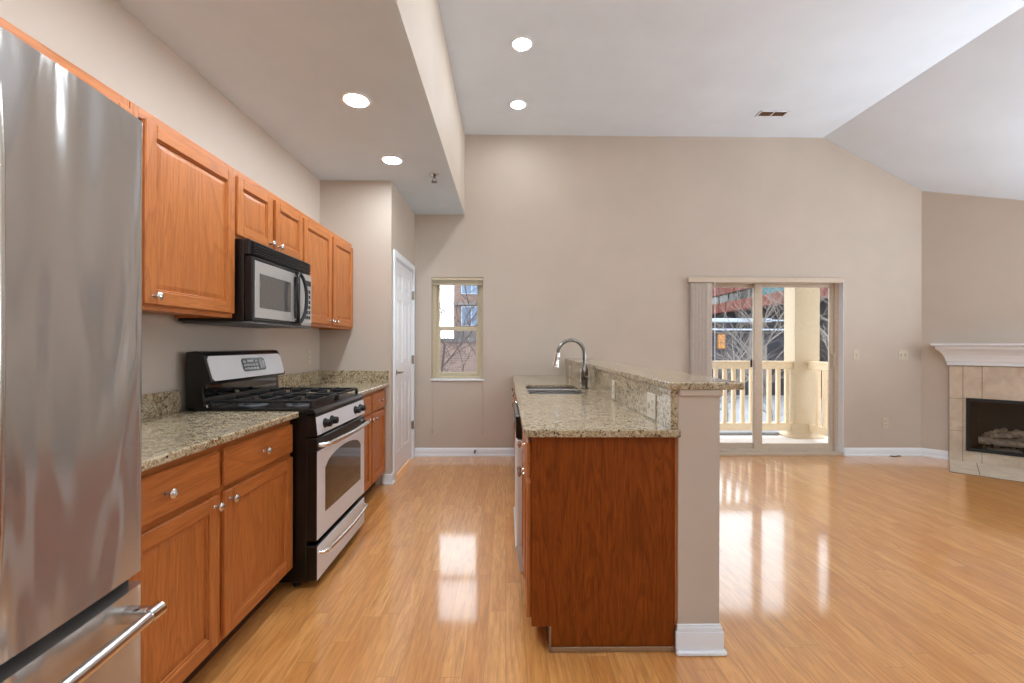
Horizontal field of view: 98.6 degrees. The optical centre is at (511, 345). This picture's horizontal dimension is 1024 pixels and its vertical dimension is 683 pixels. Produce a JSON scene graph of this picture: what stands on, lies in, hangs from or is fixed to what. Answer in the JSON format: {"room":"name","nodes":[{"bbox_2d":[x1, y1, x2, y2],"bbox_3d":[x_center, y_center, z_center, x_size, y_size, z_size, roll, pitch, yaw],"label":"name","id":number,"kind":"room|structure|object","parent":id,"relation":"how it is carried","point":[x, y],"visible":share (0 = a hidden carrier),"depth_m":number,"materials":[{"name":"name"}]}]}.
{"room":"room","nodes":[
{"label":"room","id":0,"kind":"room"},
{"bbox_2d":[0,0,319,410],"bbox_3d":[-1.741,-0.115,0.184,0.100,2.748,7.613,0,0,-1],"label":"wall","id":1,"kind":"structure","parent":0,"point":[102,38],"depth_m":2.24,"materials":[{"name":"beige paint"}]},
{"bbox_2d":[0,17,130,112],"bbox_3d":[-1.531,-0.755,1.158,0.338,0.310,0.953,0,0,-1],"label":"upper cabinet","id":2,"kind":"object","parent":1,"relation":"attached to","point":[90,80],"visible":0.08,"depth_m":1.41,"materials":[{"name":"brown wood"}]},
{"bbox_2d":[142,390,180,418],"bbox_3d":[-1.698,0.284,1.681,0.022,0.110,1.154,0,0,-1],"label":"backsplash","id":3,"kind":"structure","parent":1,"relation":"attached to","point":[167,402],"depth_m":2.13,"materials":[{"name":"beige stone"}]},
{"bbox_2d":[129,101,234,317],"bbox_3d":[-1.542,-0.524,1.946,0.338,0.772,0.612,0,0,-1],"label":"upper cabinet","id":4,"kind":"object","parent":1,"relation":"attached to","point":[188,193],"visible":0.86,"depth_m":1.92,"materials":[{"name":"brown wood"}]},
{"bbox_2d":[232,168,302,260],"bbox_3d":[-1.550,-0.731,2.626,0.338,0.358,0.740,0,0,-1],"label":"upper cabinet","id":5,"kind":"object","parent":1,"relation":"attached to","point":[262,217],"visible":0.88,"depth_m":2.55,"materials":[{"name":"brown wood"}]},
{"bbox_2d":[178,239,310,327],"bbox_3d":[-1.504,-0.330,2.608,0.428,0.436,0.697,0,0,-1],"label":"microwave","id":6,"kind":"object","parent":5,"relation":"attached to","point":[273,287],"visible":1,"depth_m":2.44,"materials":[{"name":"black plastic"}]},
{"bbox_2d":[278,371,320,387],"bbox_3d":[-1.721,0.284,3.493,0.022,0.110,0.928,0,0,-1],"label":"backsplash","id":7,"kind":"structure","parent":1,"relation":"attached to","point":[314,377],"depth_m":3.56,"materials":[{"name":"beige stone"}]},
{"bbox_2d":[307,350,310,363],"bbox_3d":[-1.734,0.102,3.768,0.008,0.114,0.070,0,0,-1],"label":"outlet","id":8,"kind":"object","parent":1,"relation":"attached to","point":[308,351],"visible":1,"depth_m":3.76,"materials":[{"name":"beige plastic"}]},
{"bbox_2d":[300,212,352,329],"bbox_3d":[-1.561,-0.524,3.489,0.338,0.772,0.980,0,0,-1],"label":"upper cabinet","id":9,"kind":"object","parent":1,"relation":"attached to","point":[330,257],"visible":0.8,"depth_m":3.43,"materials":[{"name":"brown wood"}]},
{"bbox_2d":[116,0,464,214],"bbox_3d":[-1.138,-1.992,0.696,1.309,1.010,8.620,0,0,-1],"label":"ceiling","id":10,"kind":"structure","parent":0,"point":[287,65],"depth_m":2.51,"materials":[{"name":"white paint"}]},
{"bbox_2d":[340,92,371,108],"bbox_3d":[-0.946,-1.483,2.671,0.180,0.006,0.180,0,0,-1],"label":"recessed light","id":11,"kind":"object","parent":10,"relation":"in","point":[352,99],"visible":1,"depth_m":2.67,"materials":[{"name":"white paint"}]},
{"bbox_2d":[380,155,402,164],"bbox_3d":[-0.964,-1.483,3.537,0.180,0.006,0.180,0,0,-1],"label":"recessed light","id":12,"kind":"object","parent":10,"relation":"in","point":[388,159],"visible":1,"depth_m":3.53,"materials":[{"name":"white paint"}]},
{"bbox_2d":[430,173,438,182],"bbox_3d":[-0.677,-1.453,3.847,0.084,0.066,0.084,0,0,-1],"label":"sprinkler","id":13,"kind":"object","parent":10,"relation":"attached to","point":[434,175],"visible":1,"depth_m":3.83,"materials":[{"name":"silver metal"}]},
{"bbox_2d":[319,180,414,483],"bbox_3d":[-1.424,-0.114,4.494,0.644,2.748,1.017,0,0,-1],"label":"wall","id":14,"kind":"structure","parent":0,"point":[373,217],"depth_m":3.99,"materials":[{"name":"beige paint"}]},
{"bbox_2d":[320,370,388,382],"bbox_3d":[-1.427,0.285,3.973,0.622,0.110,0.022,0,0,-1],"label":"backsplash","id":15,"kind":"structure","parent":14,"relation":"attached to","point":[327,376],"depth_m":3.96,"materials":[{"name":"beige stone"}]},
{"bbox_2d":[382,472,394,484],"bbox_3d":[-1.123,1.214,4.011,0.103,0.093,0.088,0,0,-1],"label":"baseboard","id":16,"kind":"structure","parent":14,"relation":"attached to","point":[387,479],"depth_m":3.98,"materials":[{"name":"white paint"}]},
{"bbox_2d":[393,249,414,479],"bbox_3d":[-1.140,0.187,4.503,0.106,2.147,0.899,0,0,-1],"label":"trim","id":17,"kind":"structure","parent":14,"relation":"attached to","point":[397,256],"depth_m":4.34,"materials":[{"name":"white paint"}]},
{"bbox_2d":[396,261,413,473],"bbox_3d":[-1.099,0.215,4.517,0.090,2.047,0.771,0,0,-1],"label":"door","id":18,"kind":"structure","parent":14,"relation":"in","point":[404,293],"depth_m":4.50,"materials":[{"name":"white paint"}]},
{"bbox_2d":[189,456,1023,682],"bbox_3d":[2.093,1.320,0.747,7.789,0.100,8.840,0,0,-1],"label":"floor","id":19,"kind":"structure","parent":0,"point":[833,569],"depth_m":2.29,"materials":[{"name":"brown wood"}]},
{"bbox_2d":[0,26,166,682],"bbox_3d":[-1.241,0.353,0.639,0.854,1.815,0.916,0,0,-1],"label":"refrigerator","id":20,"kind":"object","parent":19,"relation":"on","point":[71,156],"visible":1,"depth_m":0.89,"materials":[{"name":"silver metal"}]},
{"bbox_2d":[128,420,292,682],"bbox_3d":[-1.395,0.816,1.685,0.632,0.888,1.146,0,0,-1],"label":"base cabinet","id":21,"kind":"object","parent":19,"relation":"on","point":[217,521],"visible":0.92,"depth_m":1.64,"materials":[{"name":"brown wood"}]},
{"bbox_2d":[142,411,298,470],"bbox_3d":[-1.398,0.356,1.684,0.623,0.031,1.154,0,0,-1],"label":"countertop","id":22,"kind":"structure","parent":21,"relation":"on","point":[166,438],"depth_m":1.78,"materials":[{"name":"beige stone"}]},
{"bbox_2d":[186,350,369,585],"bbox_3d":[-1.313,0.646,2.649,0.742,1.228,0.764,0,0,-1],"label":"range","id":23,"kind":"object","parent":19,"relation":"on","point":[329,507],"visible":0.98,"depth_m":2.40,"materials":[{"name":"silver metal"}]},
{"bbox_2d":[195,387,363,415],"bbox_3d":[-1.326,0.323,2.648,0.618,0.081,0.764,0,0,-1],"label":"cooktop","id":24,"kind":"object","parent":23,"relation":"in","point":[254,399],"depth_m":2.45,"materials":[{"name":"black metal"}]},
{"bbox_2d":[361,388,384,496],"bbox_3d":[-1.418,0.816,3.509,0.632,0.888,0.946,0,0,-1],"label":"base cabinet","id":25,"kind":"object","parent":19,"relation":"on","point":[374,432],"visible":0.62,"depth_m":3.66,"materials":[{"name":"brown wood"}]},
{"bbox_2d":[286,383,388,394],"bbox_3d":[-1.421,0.356,3.509,0.623,0.031,0.951,0,0,-1],"label":"countertop","id":26,"kind":"structure","parent":25,"relation":"on","point":[363,388],"depth_m":3.70,"materials":[{"name":"beige stone"}]},
{"bbox_2d":[511,388,515,454],"bbox_3d":[0.316,0.821,4.471,0.642,0.888,1.066,0,0,-1],"label":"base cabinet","id":27,"kind":"object","parent":19,"relation":"on","point":[512,389],"visible":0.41,"depth_m":4.66,"materials":[{"name":"brown wood"}]},
{"bbox_2d":[514,402,522,571],"bbox_3d":[0.334,0.817,2.731,0.638,0.865,0.606,0,0,-1],"label":"dishwasher","id":28,"kind":"object","parent":19,"relation":"on","point":[518,428],"visible":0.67,"depth_m":2.43,"materials":[{"name":"silver metal"}]},
{"bbox_2d":[517,431,676,652],"bbox_3d":[0.351,0.821,2.116,0.653,0.888,0.614,0,0,-1],"label":"base cabinet","id":29,"kind":"object","parent":19,"relation":"on","point":[599,514],"visible":0.91,"depth_m":1.82,"materials":[{"name":"brown wood"}]},
{"bbox_2d":[513,375,680,436],"bbox_3d":[0.347,0.360,3.407,0.642,0.031,3.233,0,0,-1],"label":"countertop","id":30,"kind":"structure","parent":29,"relation":"on","point":[591,413],"depth_m":2.16,"materials":[{"name":"beige stone"}]},
{"bbox_2d":[526,387,582,393],"bbox_3d":[0.321,0.448,3.454,0.415,0.204,0.698,0,0,-1],"label":"sink","id":31,"kind":"object","parent":30,"relation":"in","point":[531,390],"visible":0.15,"depth_m":3.44,"materials":[{"name":"silver metal"}]},
{"bbox_2d":[552,338,588,388],"bbox_3d":[0.465,0.146,3.462,0.292,0.399,0.154,0,0,-1],"label":"faucet","id":32,"kind":"object","parent":30,"relation":"on","point":[584,370],"visible":1,"depth_m":3.49,"materials":[{"name":"metal"}]},
{"bbox_2d":[930,343,1023,468],"bbox_3d":[5.354,0.629,4.615,1.404,1.290,0.580,0,0,44],"label":"fireplace","id":33,"kind":"object","parent":19,"relation":"on","point":[986,401],"visible":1,"depth_m":4.76,"materials":[{"name":"stone"}]},
{"bbox_2d":[930,343,1023,366],"bbox_3d":[5.216,0.103,4.471,1.404,0.238,0.180,0,0,44],"label":"mantel shelf","id":34,"kind":"object","parent":33,"relation":"attached to","point":[987,354],"depth_m":4.67,"materials":[{"name":"white paint"}]},
{"bbox_2d":[949,459,1023,482],"bbox_3d":[5.024,1.274,4.278,1.112,0.006,0.661,0,0,44],"label":"hearth","id":35,"kind":"object","parent":19,"relation":"on","point":[955,466],"visible":1,"depth_m":4.46,"materials":[{"name":"tile"}]},
{"bbox_2d":[415,135,921,447],"bbox_3d":[1.570,-0.611,5.125,6.644,3.758,0.170,0,0,-1],"label":"wall","id":36,"kind":"structure","parent":0,"point":[595,241],"depth_m":5.04,"materials":[{"name":"beige paint"}]},
{"bbox_2d":[430,285,483,380],"bbox_3d":[-0.624,-0.184,5.090,0.613,1.180,0.186,0,0,-1],"label":"window","id":37,"kind":"structure","parent":36,"relation":"in","point":[437,375],"depth_m":5.10,"materials":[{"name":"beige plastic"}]},
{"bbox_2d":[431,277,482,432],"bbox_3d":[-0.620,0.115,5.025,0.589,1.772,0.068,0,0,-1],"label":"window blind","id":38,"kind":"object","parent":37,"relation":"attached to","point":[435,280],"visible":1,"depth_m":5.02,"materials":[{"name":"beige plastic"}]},
{"bbox_2d":[415,448,514,456],"bbox_3d":[-0.539,1.216,5.003,1.145,0.093,0.022,0,0,-1],"label":"baseboard","id":39,"kind":"structure","parent":36,"relation":"attached to","point":[419,452],"depth_m":5.00,"materials":[{"name":"white paint"}]},
{"bbox_2d":[687,277,842,377],"bbox_3d":[2.885,0.236,5.028,1.769,2.011,0.054,0,0,-1],"label":"vertical blind","id":40,"kind":"object","parent":36,"relation":"attached to","point":[701,287],"visible":0.7,"depth_m":5.01,"materials":[{"name":"beige fabric"}]},
{"bbox_2d":[690,283,842,455],"bbox_3d":[2.926,0.254,5.145,1.778,2.035,0.166,0,0,-1],"label":"door","id":41,"kind":"structure","parent":36,"relation":"in","point":[756,447],"depth_m":5.14,"materials":[{"name":"beige wood"}]},
{"bbox_2d":[690,279,843,452],"bbox_3d":[2.927,0.236,5.095,1.778,1.999,0.076,0,0,-1],"label":"trim","id":42,"kind":"structure","parent":36,"relation":"attached to","point":[841,285],"depth_m":5.11,"materials":[{"name":"white paint"}]},
{"bbox_2d":[853,350,858,359],"bbox_3d":[3.961,0.114,5.064,0.070,0.114,0.014,0,0,-1],"label":"light switch","id":43,"kind":"object","parent":36,"relation":"attached to","point":[855,352],"visible":1,"depth_m":5.07,"materials":[{"name":"beige plastic"}]},
{"bbox_2d":[843,448,921,455],"bbox_3d":[4.269,1.229,5.064,0.910,0.093,0.022,0,0,-1],"label":"baseboard","id":44,"kind":"structure","parent":36,"relation":"attached to","point":[846,451],"depth_m":5.06,"materials":[{"name":"white paint"}]},
{"bbox_2d":[882,418,887,427],"bbox_3d":[4.298,0.898,5.071,0.070,0.114,0.008,0,0,-1],"label":"outlet","id":45,"kind":"object","parent":36,"relation":"attached to","point":[884,420],"visible":1,"depth_m":5.07,"materials":[{"name":"beige plastic"}]},
{"bbox_2d":[898,350,907,359],"bbox_3d":[4.508,0.115,5.071,0.116,0.114,0.014,0,0,-1],"label":"light switch","id":46,"kind":"object","parent":36,"relation":"attached to","point":[902,354],"visible":1,"depth_m":5.07,"materials":[{"name":"beige plastic"}]},
{"bbox_2d":[674,390,719,645],"bbox_3d":[0.747,0.725,3.420,0.171,1.083,3.220,0,0,-1],"label":"wall","id":47,"kind":"structure","parent":0,"point":[698,446],"depth_m":1.81,"materials":[{"name":"beige paint"}]},
{"bbox_2d":[566,361,677,428],"bbox_3d":[0.647,0.264,3.418,0.030,0.162,3.219,0,0,-1],"label":"backsplash","id":48,"kind":"structure","parent":47,"relation":"attached to","point":[631,393],"depth_m":2.32,"materials":[{"name":"beige stone"}]},
{"bbox_2d":[612,380,614,398],"bbox_3d":[0.636,0.281,2.765,0.008,0.114,0.070,0,0,-1],"label":"outlet","id":49,"kind":"object","parent":48,"relation":"attached to","point":[613,382],"visible":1,"depth_m":2.75,"materials":[{"name":"beige plastic"}]},
{"bbox_2d":[647,392,655,419],"bbox_3d":[0.642,0.281,2.042,0.014,0.114,0.116,0,0,-1],"label":"outlet","id":50,"kind":"object","parent":48,"relation":"attached to","point":[651,398],"visible":1,"depth_m":2.03,"materials":[{"name":"beige plastic"}]},
{"bbox_2d":[565,358,743,389],"bbox_3d":[0.777,0.167,3.413,0.306,0.030,3.233,0,0,-1],"label":"countertop","id":51,"kind":"structure","parent":47,"relation":"on","point":[671,380],"depth_m":2.13,"materials":[{"name":"beige stone"}]},
{"bbox_2d":[675,623,726,655],"bbox_3d":[0.752,1.205,3.408,0.207,0.122,3.244,0,0,-1],"label":"baseboard","id":52,"kind":"structure","parent":47,"relation":"attached to","point":[690,639],"depth_m":1.80,"materials":[{"name":"white paint"}]},
{"bbox_2d":[679,390,722,395],"bbox_3d":[0.755,0.197,3.415,0.179,0.027,3.230,0,0,-1],"label":"trim","id":53,"kind":"structure","parent":47,"relation":"attached to","point":[681,392],"depth_m":1.80,"materials":[{"name":"beige paint"}]},
{"bbox_2d":[438,0,1023,137],"bbox_3d":[1.573,-2.440,0.780,4.112,0.100,8.720,0,0,-1],"label":"ceiling","id":54,"kind":"structure","parent":0,"point":[678,68],"depth_m":3.69,"materials":[{"name":"white paint"}]},
{"bbox_2d":[509,100,526,109],"bbox_3d":[0.060,-2.391,4.382,0.180,0.006,0.180,0,0,-1],"label":"recessed light","id":55,"kind":"object","parent":54,"relation":"in","point":[515,104],"visible":1,"depth_m":4.37,"materials":[{"name":"white paint"}]},
{"bbox_2d":[511,36,532,51],"bbox_3d":[0.079,-2.390,3.501,0.180,0.006,0.180,0,0,-1],"label":"recessed light","id":56,"kind":"object","parent":54,"relation":"in","point":[521,43],"visible":1,"depth_m":3.49,"materials":[{"name":"white paint"}]},
{"bbox_2d":[755,110,789,116],"bbox_3d":[2.684,-2.382,4.539,0.300,0.008,0.120,0,0,-1],"label":"ceiling vent","id":57,"kind":"object","parent":54,"relation":"in","point":[763,113],"visible":1,"depth_m":4.54,"materials":[{"name":"white metal"}]},
{"bbox_2d":[823,6,1023,199],"bbox_3d":[4.811,-1.822,0.821,2.368,1.358,8.720,0,0,-1],"label":"ceiling","id":58,"kind":"structure","parent":0,"point":[956,127],"depth_m":4.20,"materials":[{"name":"white paint"}]},
{"bbox_2d":[921,191,1023,458],"bbox_3d":[5.328,-0.264,4.573,1.577,3.085,0.120,0,0,44],"label":"wall","id":59,"kind":"structure","parent":0,"point":[972,260],"depth_m":4.84,"materials":[{"name":"beige paint"}]},
{"bbox_2d":[921,448,947,459],"bbox_3d":[4.790,1.230,4.994,0.225,0.093,0.022,0,0,44],"label":"baseboard","id":60,"kind":"structure","parent":59,"relation":"attached to","point":[941,454],"depth_m":4.99,"materials":[{"name":"white paint"}]},
{"label":"outside","id":61,"kind":"structure","parent":0,"visible":0},
{"bbox_2d":[720,395,821,431],"bbox_3d":[-0.753,3.312,58.595,120.000,0.300,102.800,0,0,-1],"label":"ground","id":62,"kind":"structure","parent":61,"point":[737,396],"depth_m":22.19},
{"bbox_2d":[440,331,475,371],"bbox_3d":[-4.646,1.111,30.944,19.700,4.080,6.200,0,0,-1],"label":"brick building","id":63,"kind":"structure","parent":62,"relation":"on","point":[470,365],"depth_m":27.96,"materials":[{"name":"pink brick"}]},
{"bbox_2d":[440,306,475,371],"bbox_3d":[-1.976,0.625,19.226,4.516,5.078,2.405,0,0,-11],"label":"bare tree","id":64,"kind":"object","parent":62,"relation":"on","point":[446,370],"visible":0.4,"depth_m":18.94,"materials":[{"name":"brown plant"}]},
{"bbox_2d":[440,285,476,371],"bbox_3d":[-2.723,-0.115,14.583,5.570,6.549,3.944,0,0,28],"label":"bare tree","id":65,"kind":"object","parent":62,"relation":"on","point":[441,309],"visible":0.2,"depth_m":14.62,"materials":[{"name":"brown plant"}]},
{"bbox_2d":[449,293,476,354],"bbox_3d":[-1.005,0.046,17.715,3.919,6.248,5.326,0,0,-41],"label":"bare tree","id":66,"kind":"object","parent":62,"relation":"on","point":[449,293],"visible":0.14,"depth_m":17.26,"materials":[{"name":"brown plant"}]},
{"bbox_2d":[453,285,476,337],"bbox_3d":[1.373,-5.782,47.871,14.070,17.900,12.300,0,0,-1],"label":"apartment block","id":67,"kind":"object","parent":62,"relation":"on","point":[458,289],"visible":0.02,"depth_m":41.93,"materials":[{"name":"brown brick"}]},
{"bbox_2d":[712,332,783,394],"bbox_3d":[11.837,1.171,28.403,12.400,4.050,0.700,0,0,-1],"label":"wall","id":68,"kind":"structure","parent":62,"relation":"on","point":[777,344],"depth_m":28.19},
{"bbox_2d":[717,334,725,348],"bbox_3d":[13.360,-0.235,28.119,0.530,0.970,0.095,0,0,-1],"label":"lit window","id":69,"kind":"structure","parent":68,"relation":"in","point":[719,344],"depth_m":28.09,"materials":[{"name":"orange glass"}]},
{"bbox_2d":[712,318,783,399],"bbox_3d":[12.973,0.834,25.617,8.600,4.730,0.900,0,0,-1],"label":"canopy","id":70,"kind":"object","parent":62,"relation":"on","point":[732,320],"visible":0.13,"depth_m":25.19,"materials":[{"name":"white paint"}]},
{"bbox_2d":[713,321,783,421],"bbox_3d":[6.487,1.000,12.843,4.374,4.374,2.117,0,0,-37],"label":"bare tree","id":71,"kind":"object","parent":62,"relation":"on","point":[726,358],"visible":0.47,"depth_m":12.94,"materials":[{"name":"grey plant"}]},
{"bbox_2d":[712,288,826,395],"bbox_3d":[7.671,-0.422,12.922,3.937,7.217,5.424,0,0,-29],"label":"bare tree","id":72,"kind":"object","parent":62,"relation":"on","point":[765,356],"visible":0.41,"depth_m":13.40,"materials":[{"name":"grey plant"}]},
{"bbox_2d":[712,287,827,398],"bbox_3d":[23.472,-2.573,42.301,12.200,11.600,48.200,0,0,-1],"label":"brick building","id":73,"kind":"structure","parent":62,"relation":"on","point":[716,311],"depth_m":33.18,"materials":[{"name":"red brick"}]},
{"bbox_2d":[712,287,827,355],"bbox_3d":[10.941,-0.756,18.654,6.472,7.914,4.678,0,0,-9],"label":"bare tree","id":74,"kind":"object","parent":62,"relation":"on","point":[767,316],"visible":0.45,"depth_m":18.63,"materials":[{"name":"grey plant"}]},
{"bbox_2d":[763,287,827,361],"bbox_3d":[8.094,-0.720,12.786,5.271,7.845,5.589,0,0,-43],"label":"bare tree","id":75,"kind":"object","parent":62,"relation":"on","point":[826,296],"visible":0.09,"depth_m":11.88,"materials":[{"name":"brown plant"}]},
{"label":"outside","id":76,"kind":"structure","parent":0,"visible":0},
{"bbox_2d":[720,431,827,442],"bbox_3d":[2.897,1.357,5.867,3.550,0.230,1.280,0,0,-1],"label":"deck","id":77,"kind":"object","parent":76,"point":[725,436],"visible":0.18,"depth_m":6.06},
{"bbox_2d":[712,361,793,430],"bbox_3d":[2.518,0.705,6.162,2.797,0.972,0.110,0,0,-1],"label":"balcony railing","id":78,"kind":"object","parent":77,"relation":"on","point":[733,425],"visible":0.27,"depth_m":6.15,"materials":[{"name":"beige paint"}]},
{"bbox_2d":[779,287,825,438],"bbox_3d":[4.093,-0.069,6.228,0.520,2.712,0.406,0,0,-1],"label":"column","id":79,"kind":"structure","parent":77,"relation":"on","point":[801,305],"depth_m":6.10,"materials":[{"name":"beige paint"}]},
{"bbox_2d":[807,361,827,436],"bbox_3d":[4.146,0.709,5.673,0.110,0.972,0.859,0,0,-1],"label":"balcony railing","id":80,"kind":"object","parent":77,"relation":"on","point":[816,428],"visible":0.44,"depth_m":5.90,"materials":[{"name":"beige paint"}]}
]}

